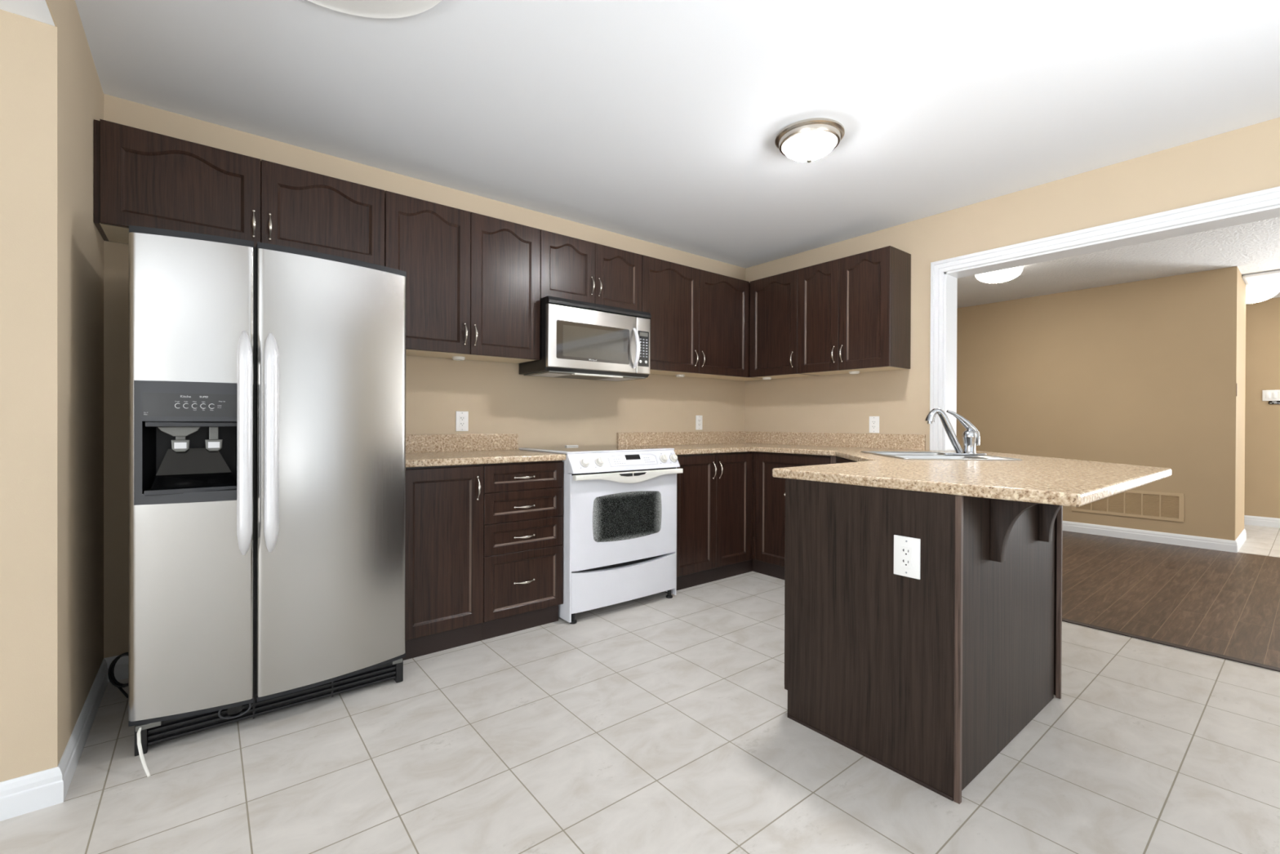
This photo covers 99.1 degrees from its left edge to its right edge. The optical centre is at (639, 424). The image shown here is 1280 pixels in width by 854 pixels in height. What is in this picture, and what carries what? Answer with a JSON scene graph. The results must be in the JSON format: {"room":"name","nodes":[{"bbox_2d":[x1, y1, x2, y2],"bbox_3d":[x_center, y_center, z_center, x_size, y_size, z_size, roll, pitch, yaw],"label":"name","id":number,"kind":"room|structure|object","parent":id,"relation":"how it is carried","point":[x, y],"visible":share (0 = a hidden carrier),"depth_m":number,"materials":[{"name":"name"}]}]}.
{"room":"kitchen","nodes":[
{"label":"kitchen","id":0,"kind":"room"},
{"bbox_2d":[0,0,54,26],"bbox_3d":[-1.426,-1.164,-1.533,3.480,0.100,5.090,0,0,-39],"label":"ceiling","id":1,"kind":"structure","parent":0,"point":[36,10],"depth_m":1.48,"materials":[{"name":"white paint"}]},
{"bbox_2d":[0,0,103,782],"bbox_3d":[-1.712,-0.136,-1.172,3.484,2.436,6.000,0,0,-39],"label":"wall","id":2,"kind":"structure","parent":0,"point":[51,94],"depth_m":1.54,"materials":[{"name":"beige paint"}]},
{"bbox_2d":[0,766,63,821],"bbox_3d":[-2.971,1.022,0.496,3.398,0.100,0.014,0,0,-39],"label":"baseboard","id":3,"kind":"structure","parent":2,"relation":"attached to","point":[32,792],"depth_m":1.51,"materials":[{"name":"white paint"}]},
{"bbox_2d":[57,657,107,800],"bbox_3d":[-1.933,1.020,1.907,0.014,0.100,0.924,0,0,-39],"label":"baseboard","id":4,"kind":"structure","parent":2,"relation":"attached to","point":[68,762],"depth_m":1.81,"materials":[{"name":"white paint"}]},
{"bbox_2d":[103,93,745,657],"bbox_3d":[-0.704,-0.149,3.549,4.382,2.437,0.120,0,0,-39],"label":"wall","id":5,"kind":"structure","parent":0,"point":[544,411],"depth_m":3.16,"materials":[{"name":"beige paint"}]},
{"bbox_2d":[104,654,128,682],"bbox_3d":[-1.845,1.018,2.560,0.966,0.100,0.014,0,0,-39],"label":"baseboard","id":6,"kind":"structure","parent":5,"relation":"attached to","point":[121,668],"depth_m":2.29,"materials":[{"name":"white paint"}]},
{"bbox_2d":[93,119,384,266],"bbox_3d":[-1.720,-0.954,2.446,1.015,0.388,0.322,0,0,-39],"label":"upper cabinet","id":7,"kind":"object","parent":5,"relation":"attached to","point":[142,178],"visible":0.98,"depth_m":2.28,"materials":[{"name":"brown wood"}]},
{"bbox_2d":[455,411,468,431],"bbox_3d":[-1.043,-0.021,3.196,0.074,0.117,0.008,0,0,-39],"label":"wall outlet","id":8,"kind":"object","parent":5,"relation":"attached to","point":[461,417],"visible":1,"depth_m":3.19,"materials":[{"name":"white plastic"}]},
{"bbox_2d":[459,415,465,426],"bbox_3d":[-1.041,-0.021,3.195,0.033,0.066,0.002,0,0,-39],"label":"receptacle","id":9,"kind":"object","parent":8,"relation":"attached to","point":[462,418],"depth_m":3.19,"materials":[{"name":"white plastic"}]},
{"bbox_2d":[405,433,518,453],"bbox_3d":[-1.099,0.106,3.145,0.852,0.101,0.020,0,0,-39],"label":"backsplash","id":10,"kind":"structure","parent":5,"relation":"attached to","point":[415,443],"depth_m":3.17,"materials":[{"name":"stone"}]},
{"bbox_2d":[384,190,540,364],"bbox_3d":[-0.992,-0.764,3.029,0.848,0.766,0.322,0,0,-39],"label":"upper cabinet","id":11,"kind":"object","parent":5,"relation":"attached to","point":[473,279],"visible":0.99,"depth_m":2.92,"materials":[{"name":"brown wood"}]},
{"bbox_2d":[452,356,465,360],"bbox_3d":[-1.024,-0.373,3.076,0.072,0.016,0.072,0,0,-39],"label":"puck light","id":12,"kind":"object","parent":11,"relation":"attached to","point":[457,358],"visible":1,"depth_m":3.05,"materials":[{"name":"white plastic"}]},
{"bbox_2d":[540,229,642,311],"bbox_3d":[-0.360,-0.945,3.532,0.763,0.402,0.322,0,0,-39],"label":"upper cabinet","id":13,"kind":"object","parent":5,"relation":"attached to","point":[574,268],"visible":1,"depth_m":3.40,"materials":[{"name":"brown wood"}]},
{"bbox_2d":[519,295,651,381],"bbox_3d":[-0.327,-0.521,3.490,0.762,0.440,0.434,0,0,-39],"label":"microwave","id":14,"kind":"object","parent":13,"relation":"attached to","point":[580,340],"visible":1,"depth_m":3.33,"materials":[{"name":"silver metal"}]},
{"bbox_2d":[695,415,702,429],"bbox_3d":[0.479,-0.018,4.411,0.074,0.117,0.008,0,0,-39],"label":"wall outlet","id":15,"kind":"object","parent":5,"relation":"attached to","point":[699,419],"visible":1,"depth_m":4.41,"materials":[{"name":"white plastic"}]},
{"bbox_2d":[697,418,701,426],"bbox_3d":[0.480,-0.018,4.409,0.033,0.066,0.002,0,0,-39],"label":"receptacle","id":16,"kind":"object","parent":15,"relation":"attached to","point":[699,420],"depth_m":4.41,"materials":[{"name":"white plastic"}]},
{"bbox_2d":[641,254,762,381],"bbox_3d":[0.479,-0.763,4.203,1.382,0.766,0.322,0,0,-39],"label":"upper cabinet","id":17,"kind":"object","parent":5,"relation":"attached to","point":[700,320],"visible":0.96,"depth_m":3.99,"materials":[{"name":"brown wood"}]},
{"bbox_2d":[675,374,684,377],"bbox_3d":[0.306,-0.372,4.156,0.072,0.016,0.072,0,0,-39],"label":"puck light","id":18,"kind":"object","parent":17,"relation":"attached to","point":[677,375],"visible":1,"depth_m":4.13,"materials":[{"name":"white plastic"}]},
{"bbox_2d":[617,431,925,449],"bbox_3d":[0.852,0.111,3.735,1.384,0.101,1.532,0,0,-39],"label":"backsplash","id":19,"kind":"structure","parent":5,"relation":"attached to","point":[911,442],"depth_m":4.13,"materials":[{"name":"stone"}]},
{"bbox_2d":[0,524,1279,853],"bbox_3d":[1.643,1.108,2.090,12.800,0.050,6.900,0,0,-39],"label":"floor","id":20,"kind":"structure","parent":0,"point":[655,723],"depth_m":1.78,"materials":[{"name":"tile"}]},
{"bbox_2d":[107,652,128,697],"bbox_3d":[-1.995,0.969,2.120,0.095,0.198,0.116,0,0,-39],"label":"power cord","id":21,"kind":"object","parent":20,"relation":"on","point":[113,681],"visible":0.54,"depth_m":2.06,"materials":[{"name":"black plastic"}]},
{"bbox_2d":[128,225,406,755],"bbox_3d":[-1.483,0.214,2.233,0.852,1.714,0.847,0,0,-39],"label":"refrigerator","id":22,"kind":"object","parent":20,"relation":"on","point":[267,405],"visible":1,"depth_m":1.91,"materials":[{"name":"silver metal"}]},
{"bbox_2d":[137,727,150,777],"bbox_3d":[-1.552,1.021,1.701,0.156,0.096,0.016,0,0,40],"label":"strap","id":23,"kind":"object","parent":22,"relation":"hanging from","point":[139,739],"visible":1,"depth_m":1.70,"materials":[{"name":"white plastic"}]},
{"bbox_2d":[402,463,484,660],"bbox_3d":[-1.091,0.631,2.771,0.396,0.880,0.614,0,0,-39],"label":"base cabinet","id":24,"kind":"object","parent":20,"relation":"on","point":[445,504],"visible":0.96,"depth_m":2.57,"materials":[{"name":"brown wood"}]},
{"bbox_2d":[480,460,563,639],"bbox_3d":[-0.759,0.631,3.036,0.452,0.880,0.614,0,0,-39],"label":"base cabinet","id":25,"kind":"object","parent":20,"relation":"on","point":[523,525],"visible":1,"depth_m":2.82,"materials":[{"name":"brown wood"}]},
{"bbox_2d":[405,433,565,467],"bbox_3d":[-0.919,0.123,2.920,0.852,0.134,0.596,0,0,-39],"label":"countertop","id":26,"kind":"structure","parent":25,"relation":"on","point":[421,450],"depth_m":3.01,"materials":[{"name":"stone"}]},
{"bbox_2d":[519,444,683,623],"bbox_3d":[-0.245,0.603,3.381,0.782,0.936,0.662,0,0,-39],"label":"stove","id":27,"kind":"object","parent":20,"relation":"on","point":[620,501],"visible":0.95,"depth_m":3.11,"materials":[{"name":"white metal"}]},
{"bbox_2d":[564,444,577,446],"bbox_3d":[-0.451,0.139,3.596,0.090,0.010,0.025,0,0,-39],"label":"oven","id":28,"kind":"object","parent":27,"relation":"in","point":[565,445],"depth_m":3.58,"materials":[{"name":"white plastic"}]},
{"bbox_2d":[519,444,674,453],"bbox_3d":[-0.268,0.151,3.407,0.778,0.011,0.577,0,0,-39],"label":"cooktop","id":29,"kind":"object","parent":27,"relation":"in","point":[568,449],"depth_m":3.29,"materials":[{"name":"metal"}]},
{"bbox_2d":[571,468,683,571],"bbox_3d":[-0.064,0.530,3.160,0.774,0.520,0.092,0,0,-39],"label":"oven","id":30,"kind":"object","parent":27,"relation":"in","point":[620,516],"depth_m":3.11,"materials":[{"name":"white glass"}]},
{"bbox_2d":[665,451,753,592],"bbox_3d":[0.564,0.632,4.092,1.380,0.880,0.614,0,0,-39],"label":"base cabinet","id":31,"kind":"object","parent":20,"relation":"on","point":[715,491],"visible":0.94,"depth_m":3.70,"materials":[{"name":"brown wood"}]},
{"bbox_2d":[752,451,857,579],"bbox_3d":[1.228,0.635,3.876,0.613,0.880,0.689,0,0,-39],"label":"base cabinet","id":32,"kind":"object","parent":20,"relation":"on","point":[769,499],"visible":0.13,"depth_m":3.84,"materials":[{"name":"brown wood"}]},
{"bbox_2d":[836,457,856,463],"bbox_3d":[1.365,0.642,2.979,0.457,0.874,0.873,0,0,8],"label":"base cabinet","id":33,"kind":"object","parent":20,"relation":"on","point":[839,460],"visible":0.02,"depth_m":3.26,"materials":[{"name":"brown wood"}]},
{"bbox_2d":[783,478,1062,804],"bbox_3d":[1.426,0.641,2.392,0.910,0.880,1.932,0,0,42],"label":"base cabinet","id":34,"kind":"object","parent":20,"relation":"on","point":[929,678],"visible":0.81,"depth_m":1.76,"materials":[{"name":"brown wood"}]},
{"bbox_2d":[617,431,1171,506],"bbox_3d":[1.066,0.130,3.106,2.180,0.134,2.782,0,0,-39],"label":"countertop","id":35,"kind":"structure","parent":34,"relation":"on","point":[1033,478],"depth_m":2.10,"materials":[{"name":"stone"}]},
{"bbox_2d":[860,451,1022,460],"bbox_3d":[1.561,0.240,2.915,0.547,0.162,0.667,0,0,5],"label":"sink","id":36,"kind":"object","parent":35,"relation":"in","point":[899,455],"visible":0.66,"depth_m":2.91,"materials":[{"name":"metal"}]},
{"bbox_2d":[924,408,986,455],"bbox_3d":[1.696,0.036,2.928,0.328,0.251,0.068,0,0,2],"label":"kitchen faucet","id":37,"kind":"object","parent":35,"relation":"on","point":[971,437],"visible":0.99,"depth_m":2.91,"materials":[{"name":"silver metal"}]},
{"bbox_2d":[893,534,920,579],"bbox_3d":[0.817,0.404,1.670,0.008,0.122,0.080,0,0,-39],"label":"wall outlet","id":38,"kind":"object","parent":34,"relation":"attached to","point":[907,550],"visible":1,"depth_m":1.67,"materials":[{"name":"white plastic"}]},
{"bbox_2d":[900,545,911,568],"bbox_3d":[0.815,0.404,1.669,0.002,0.066,0.033,0,0,-39],"label":"receptacle","id":39,"kind":"object","parent":38,"relation":"attached to","point":[905,550],"depth_m":1.67,"materials":[{"name":"white plastic"}]},
{"bbox_2d":[1062,617,1279,671],"bbox_3d":[2.880,1.084,2.348,0.045,0.006,2.936,0,0,-39],"label":"trim","id":40,"kind":"structure","parent":20,"relation":"on","point":[1188,648],"depth_m":2.66,"materials":[{"name":"brown wood"}]},
{"bbox_2d":[75,0,1279,308],"bbox_3d":[3.014,-1.403,3.168,9.316,0.100,6.900,0,0,-39],"label":"ceiling","id":41,"kind":"structure","parent":0,"point":[656,122],"depth_m":2.26,"materials":[{"name":"white paint"}]},
{"bbox_2d":[306,0,442,18],"bbox_3d":[-0.843,-1.352,1.472,0.680,0.018,0.680,0,0,-39],"label":"ceiling medallion","id":42,"kind":"object","parent":41,"relation":"attached to","point":[378,9],"visible":1,"depth_m":1.76,"materials":[{"name":"paint"}]},
{"bbox_2d":[774,117,844,162],"bbox_3d":[0.795,-1.296,2.562,0.312,0.126,0.312,0,0,-39],"label":"ceiling light","id":43,"kind":"object","parent":41,"relation":"attached to","point":[809,140],"visible":1,"depth_m":2.48,"materials":[{"name":"white glass"}]},
{"bbox_2d":[974,266,1022,283],"bbox_3d":[3.091,-1.288,4.702,0.350,0.138,0.350,0,0,-39],"label":"ceiling light","id":44,"kind":"object","parent":41,"relation":"attached to","point":[1003,275],"visible":0.77,"depth_m":4.62,"materials":[{"name":"glass"}]},
{"bbox_2d":[1245,282,1279,304],"bbox_3d":[5.947,-1.260,5.300,0.380,0.178,0.380,0,0,-39],"label":"ceiling light","id":45,"kind":"object","parent":41,"relation":"attached to","point":[1255,293],"visible":0.67,"depth_m":5.17,"materials":[{"name":"glass"}]},
{"bbox_2d":[744,117,1279,449],"bbox_3d":[2.853,-0.132,2.472,0.166,2.436,6.000,0,0,-39],"label":"wall","id":46,"kind":"structure","parent":0,"point":[1245,160],"depth_m":3.38,"materials":[{"name":"beige paint"}]},
{"bbox_2d":[749,269,815,378],"bbox_3d":[1.112,-0.760,4.259,0.322,0.766,0.450,0,0,-39],"label":"upper cabinet","id":47,"kind":"object","parent":46,"relation":"attached to","point":[773,310],"visible":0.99,"depth_m":4.18,"materials":[{"name":"brown wood"}]},
{"bbox_2d":[762,377,771,379],"bbox_3d":[1.015,-0.370,4.364,0.072,0.016,0.072,0,0,-39],"label":"puck light","id":48,"kind":"object","parent":47,"relation":"attached to","point":[763,378],"visible":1,"depth_m":4.34,"materials":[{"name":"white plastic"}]},
{"bbox_2d":[797,245,911,375],"bbox_3d":[1.469,-0.758,3.812,0.322,0.766,0.689,0,0,-39],"label":"upper cabinet","id":49,"kind":"object","parent":46,"relation":"attached to","point":[854,312],"visible":1,"depth_m":3.65,"materials":[{"name":"brown wood"}]},
{"bbox_2d":[848,371,859,373],"bbox_3d":[1.508,-0.366,3.839,0.072,0.016,0.072,0,0,-39],"label":"puck light","id":50,"kind":"object","parent":49,"relation":"attached to","point":[850,372],"visible":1,"depth_m":3.81,"materials":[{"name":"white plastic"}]},
{"bbox_2d":[869,416,879,432],"bbox_3d":[1.649,-0.002,3.840,0.008,0.117,0.074,0,0,-39],"label":"wall outlet","id":51,"kind":"object","parent":46,"relation":"attached to","point":[873,420],"visible":1,"depth_m":3.84,"materials":[{"name":"white plastic"}]},
{"bbox_2d":[871,419,875,429],"bbox_3d":[1.647,-0.002,3.838,0.002,0.066,0.033,0,0,-39],"label":"receptacle","id":52,"kind":"object","parent":51,"relation":"attached to","point":[873,421],"depth_m":3.84,"materials":[{"name":"white plastic"}]},
{"bbox_2d":[929,186,1279,450],"bbox_3d":[2.854,0.022,2.321,0.020,2.129,3.114,0,0,-39],"label":"trim","id":53,"kind":"structure","parent":46,"relation":"attached to","point":[1268,197],"depth_m":3.04,"materials":[{"name":"white paint"}]},
{"bbox_2d":[942,204,1279,450],"bbox_3d":[2.927,0.061,2.379,0.168,2.052,2.960,0,0,-39],"label":"trim","id":54,"kind":"structure","parent":46,"relation":"attached to","point":[951,277],"depth_m":3.19,"materials":[{"name":"white paint"}]},
{"bbox_2d":[956,266,1245,540],"bbox_3d":[4.300,-0.141,6.321,0.870,2.437,3.590,0,0,-39],"label":"wall","id":55,"kind":"structure","parent":0,"point":[1148,372],"depth_m":5.19,"materials":[{"name":"brown paint"}]},
{"bbox_2d":[1071,489,1184,522],"bbox_3d":[4.626,0.744,5.205,0.010,0.256,0.810,0,0,-39],"label":"air vent","id":56,"kind":"object","parent":55,"relation":"in","point":[1144,503],"visible":0.73,"depth_m":5.10,"materials":[{"name":"beige metal"}]},
{"bbox_2d":[1062,520,1237,552],"bbox_3d":[3.954,1.027,6.044,0.014,0.100,3.604,0,0,-39],"label":"baseboard","id":57,"kind":"structure","parent":55,"relation":"attached to","point":[1228,545],"depth_m":5.04,"materials":[{"name":"white paint"}]},
{"bbox_2d":[1235,528,1246,551],"bbox_3d":[5.414,1.037,4.912,0.884,0.100,0.014,0,0,-39],"label":"baseboard","id":58,"kind":"structure","parent":55,"relation":"attached to","point":[1241,539],"depth_m":4.91,"materials":[{"name":"white paint"}]},
{"bbox_2d":[1241,269,1279,284],"bbox_3d":[5.701,-1.334,4.904,0.450,0.030,0.360,0,0,-39],"label":"trim","id":59,"kind":"structure","parent":55,"relation":"attached to","point":[1269,276],"depth_m":4.90,"materials":[{"name":"white paint"}]},
{"bbox_2d":[1244,297,1279,518],"bbox_3d":[6.618,-0.131,6.054,0.120,2.437,6.900,0,0,-39],"label":"wall","id":60,"kind":"structure","parent":0,"point":[1262,419],"depth_m":5.86,"materials":[{"name":"brown paint"}]},
{"bbox_2d":[1244,515,1279,528],"bbox_3d":[6.561,1.037,6.016,0.014,0.100,6.900,0,0,-39],"label":"baseboard","id":61,"kind":"structure","parent":60,"relation":"attached to","point":[1248,520],"depth_m":5.86,"materials":[{"name":"white paint"}]},
{"bbox_2d":[1262,389,1279,400],"bbox_3d":[6.742,-0.313,5.793,0.011,0.116,0.170,0,0,-39],"label":"light switch","id":62,"kind":"object","parent":60,"relation":"attached to","point":[1267,395],"visible":1,"depth_m":5.81,"materials":[{"name":"white plastic"}]},
{"bbox_2d":[1268,400,1279,404],"bbox_3d":[6.751,-0.236,5.782,0.011,0.036,0.116,0,0,-39],"label":"wall sign","id":63,"kind":"object","parent":60,"relation":"attached to","point":[1269,402],"visible":1,"depth_m":5.79,"materials":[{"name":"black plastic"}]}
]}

